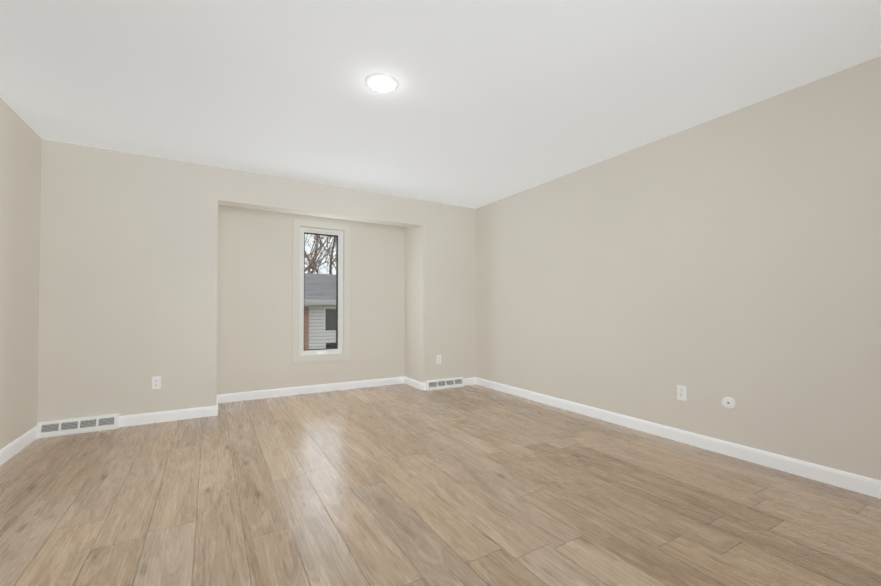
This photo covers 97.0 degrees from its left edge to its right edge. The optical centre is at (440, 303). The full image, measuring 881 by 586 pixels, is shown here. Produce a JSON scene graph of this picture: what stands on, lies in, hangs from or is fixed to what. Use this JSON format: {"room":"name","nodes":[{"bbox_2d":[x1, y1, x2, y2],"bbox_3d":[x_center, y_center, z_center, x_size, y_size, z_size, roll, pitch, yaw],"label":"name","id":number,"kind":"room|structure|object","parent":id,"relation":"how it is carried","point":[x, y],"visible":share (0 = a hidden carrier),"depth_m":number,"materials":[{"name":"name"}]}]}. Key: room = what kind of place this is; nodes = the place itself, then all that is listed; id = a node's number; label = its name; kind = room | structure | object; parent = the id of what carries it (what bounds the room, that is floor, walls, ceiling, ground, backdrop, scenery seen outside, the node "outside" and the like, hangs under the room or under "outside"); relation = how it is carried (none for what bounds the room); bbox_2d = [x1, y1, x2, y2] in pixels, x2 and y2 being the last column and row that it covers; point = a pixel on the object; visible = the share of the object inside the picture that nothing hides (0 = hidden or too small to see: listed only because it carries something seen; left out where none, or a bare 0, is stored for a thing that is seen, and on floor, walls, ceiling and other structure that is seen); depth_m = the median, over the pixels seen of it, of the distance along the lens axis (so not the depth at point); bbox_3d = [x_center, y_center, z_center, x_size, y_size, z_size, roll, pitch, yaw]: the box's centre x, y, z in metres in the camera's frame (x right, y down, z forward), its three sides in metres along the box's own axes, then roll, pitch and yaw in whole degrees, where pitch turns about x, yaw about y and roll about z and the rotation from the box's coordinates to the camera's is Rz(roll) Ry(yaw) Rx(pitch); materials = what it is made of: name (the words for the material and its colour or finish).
{"room":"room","nodes":[
{"label":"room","id":0,"kind":"room"},
{"bbox_2d":[0,97,40,449],"bbox_3d":[-1.944,-0.170,0.728,0.200,2.440,5.995,0,-1,-31],"label":"wall","id":1,"kind":"structure","parent":0,"point":[20,170],"depth_m":2.84,"materials":[{"name":"paint"}]},
{"bbox_2d":[0,426,37,465],"bbox_3d":[-1.852,1.003,0.766,0.014,0.095,5.595,0,-1,-31],"label":"baseboard","id":2,"kind":"structure","parent":1,"relation":"attached to","point":[17,445],"depth_m":2.81,"materials":[{"name":"white wood"}]},
{"bbox_2d":[37,139,475,424],"bbox_3d":[-1.590,-0.115,4.630,4.385,2.440,0.760,0,-1,-31],"label":"wall","id":3,"kind":"structure","parent":0,"point":[176,276],"depth_m":3.80,"materials":[{"name":"paint"}]},
{"bbox_2d":[36,413,118,438],"bbox_3d":[-3.038,1.025,3.277,0.508,0.122,0.064,0,-1,-31],"label":"air vent","id":4,"kind":"object","parent":3,"relation":"in","point":[54,428],"visible":1,"depth_m":3.26,"materials":[{"name":"white metal"}]},
{"bbox_2d":[152,376,160,388],"bbox_3d":[-2.605,0.725,3.571,0.070,0.115,0.008,0,-1,-31],"label":"electrical outlet","id":5,"kind":"object","parent":3,"relation":"attached to","point":[156,382],"visible":1,"depth_m":3.57,"materials":[{"name":"white plastic"}]},
{"bbox_2d":[119,404,217,426],"bbox_3d":[-2.507,1.043,3.620,0.764,0.095,0.014,0,-1,-31],"label":"baseboard","id":6,"kind":"structure","parent":3,"relation":"attached to","point":[173,415],"depth_m":3.60,"materials":[{"name":"white wood"}]},
{"bbox_2d":[220,376,403,402],"bbox_3d":[-1.489,1.061,4.875,2.295,0.095,0.014,0,-1,-31],"label":"baseboard","id":7,"kind":"structure","parent":3,"relation":"attached to","point":[251,395],"depth_m":4.77,"materials":[{"name":"white wood"}]},
{"bbox_2d":[292,219,349,363],"bbox_3d":[-1.513,-0.150,4.942,0.709,1.754,0.132,0,-1,-31],"label":"alcove window","id":8,"kind":"structure","parent":3,"relation":"in","point":[341,234],"depth_m":4.93,"materials":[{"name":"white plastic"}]},
{"bbox_2d":[404,376,425,390],"bbox_3d":[-0.351,1.066,5.202,0.024,0.095,0.539,0,-1,-31],"label":"baseboard","id":9,"kind":"structure","parent":3,"relation":"attached to","point":[411,382],"depth_m":5.16,"materials":[{"name":"white wood"}]},
{"bbox_2d":[437,355,440,363],"bbox_3d":[-0.020,0.734,5.102,0.070,0.115,0.008,0,-1,-31],"label":"electrical outlet","id":10,"kind":"object","parent":3,"relation":"attached to","point":[438,359],"visible":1,"depth_m":5.10,"materials":[{"name":"white plastic"}]},
{"bbox_2d":[425,377,463,390],"bbox_3d":[0.064,1.051,5.114,0.558,0.122,0.064,0,-1,-31],"label":"air vent","id":11,"kind":"object","parent":3,"relation":"in","point":[439,384],"visible":0.98,"depth_m":5.09,"materials":[{"name":"white metal"}]},
{"bbox_2d":[0,383,880,585],"bbox_3d":[-0.114,1.130,2.119,4.785,0.120,6.555,0,-1,-31],"label":"floor","id":12,"kind":"structure","parent":0,"point":[403,484],"depth_m":2.06,"materials":[{"name":"brown wood"}]},
{"bbox_2d":[0,0,880,208],"bbox_3d":[-0.114,-1.430,2.155,4.785,0.120,6.555,0,-1,-31],"label":"ceiling","id":13,"kind":"structure","parent":0,"point":[485,102],"depth_m":2.35,"materials":[{"name":"paint"}]},
{"bbox_2d":[365,73,398,92],"bbox_3d":[-0.364,-1.362,2.416,0.210,0.008,0.210,0,-1,-31],"label":"recessed light","id":14,"kind":"object","parent":13,"relation":"in","point":[380,83],"visible":1,"depth_m":2.41,"materials":[{"name":"white"}]},
{"bbox_2d":[476,56,880,480],"bbox_3d":[2.002,-0.137,3.064,0.200,2.440,5.995,0,-1,-31],"label":"wall","id":15,"kind":"structure","parent":0,"point":[713,263],"depth_m":2.82,"materials":[{"name":"paint"}]},
{"bbox_2d":[472,377,880,498],"bbox_3d":[1.910,1.035,2.994,0.014,0.095,5.595,0,-1,-31],"label":"baseboard","id":16,"kind":"structure","parent":15,"relation":"attached to","point":[849,481],"depth_m":2.81,"materials":[{"name":"white wood"}]},
{"bbox_2d":[677,385,686,400],"bbox_3d":[1.885,0.698,3.045,0.008,0.115,0.070,0,-1,-31],"label":"outlet","id":17,"kind":"object","parent":15,"relation":"attached to","point":[681,392],"visible":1,"depth_m":3.04,"materials":[{"name":"white plastic"}]},
{"bbox_2d":[722,397,735,408],"bbox_3d":[2.049,0.707,2.769,0.007,0.086,0.086,0,-1,-31],"label":"electrical outlet cover","id":18,"kind":"object","parent":15,"relation":"attached to","point":[728,402],"visible":1,"depth_m":2.77,"materials":[{"name":"white plastic"}]},
{"label":"outside","id":19,"kind":"structure","parent":0,"visible":0},
{"bbox_3d":[-6.805,4.258,18.885,90.000,0.300,100.000,0,-1,-31],"label":"ground","id":20,"kind":"structure","parent":19,"visible":0},
{"bbox_2d":[304,273,335,348],"bbox_3d":[-4.963,1.424,15.815,14.600,5.281,6.330,0,-1,-31],"label":"house","id":21,"kind":"structure","parent":20,"relation":"on","point":[312,280],"depth_m":13.28,"materials":[{"name":"grey"}]},
{"bbox_2d":[305,234,335,273],"bbox_3d":[-11.443,-6.450,31.066,21.962,21.521,25.489,0,-1,-31],"label":"trees","id":22,"kind":"object","parent":20,"relation":"on","point":[317,262],"depth_m":28.39,"materials":[{"name":"brown plant"}]}
]}

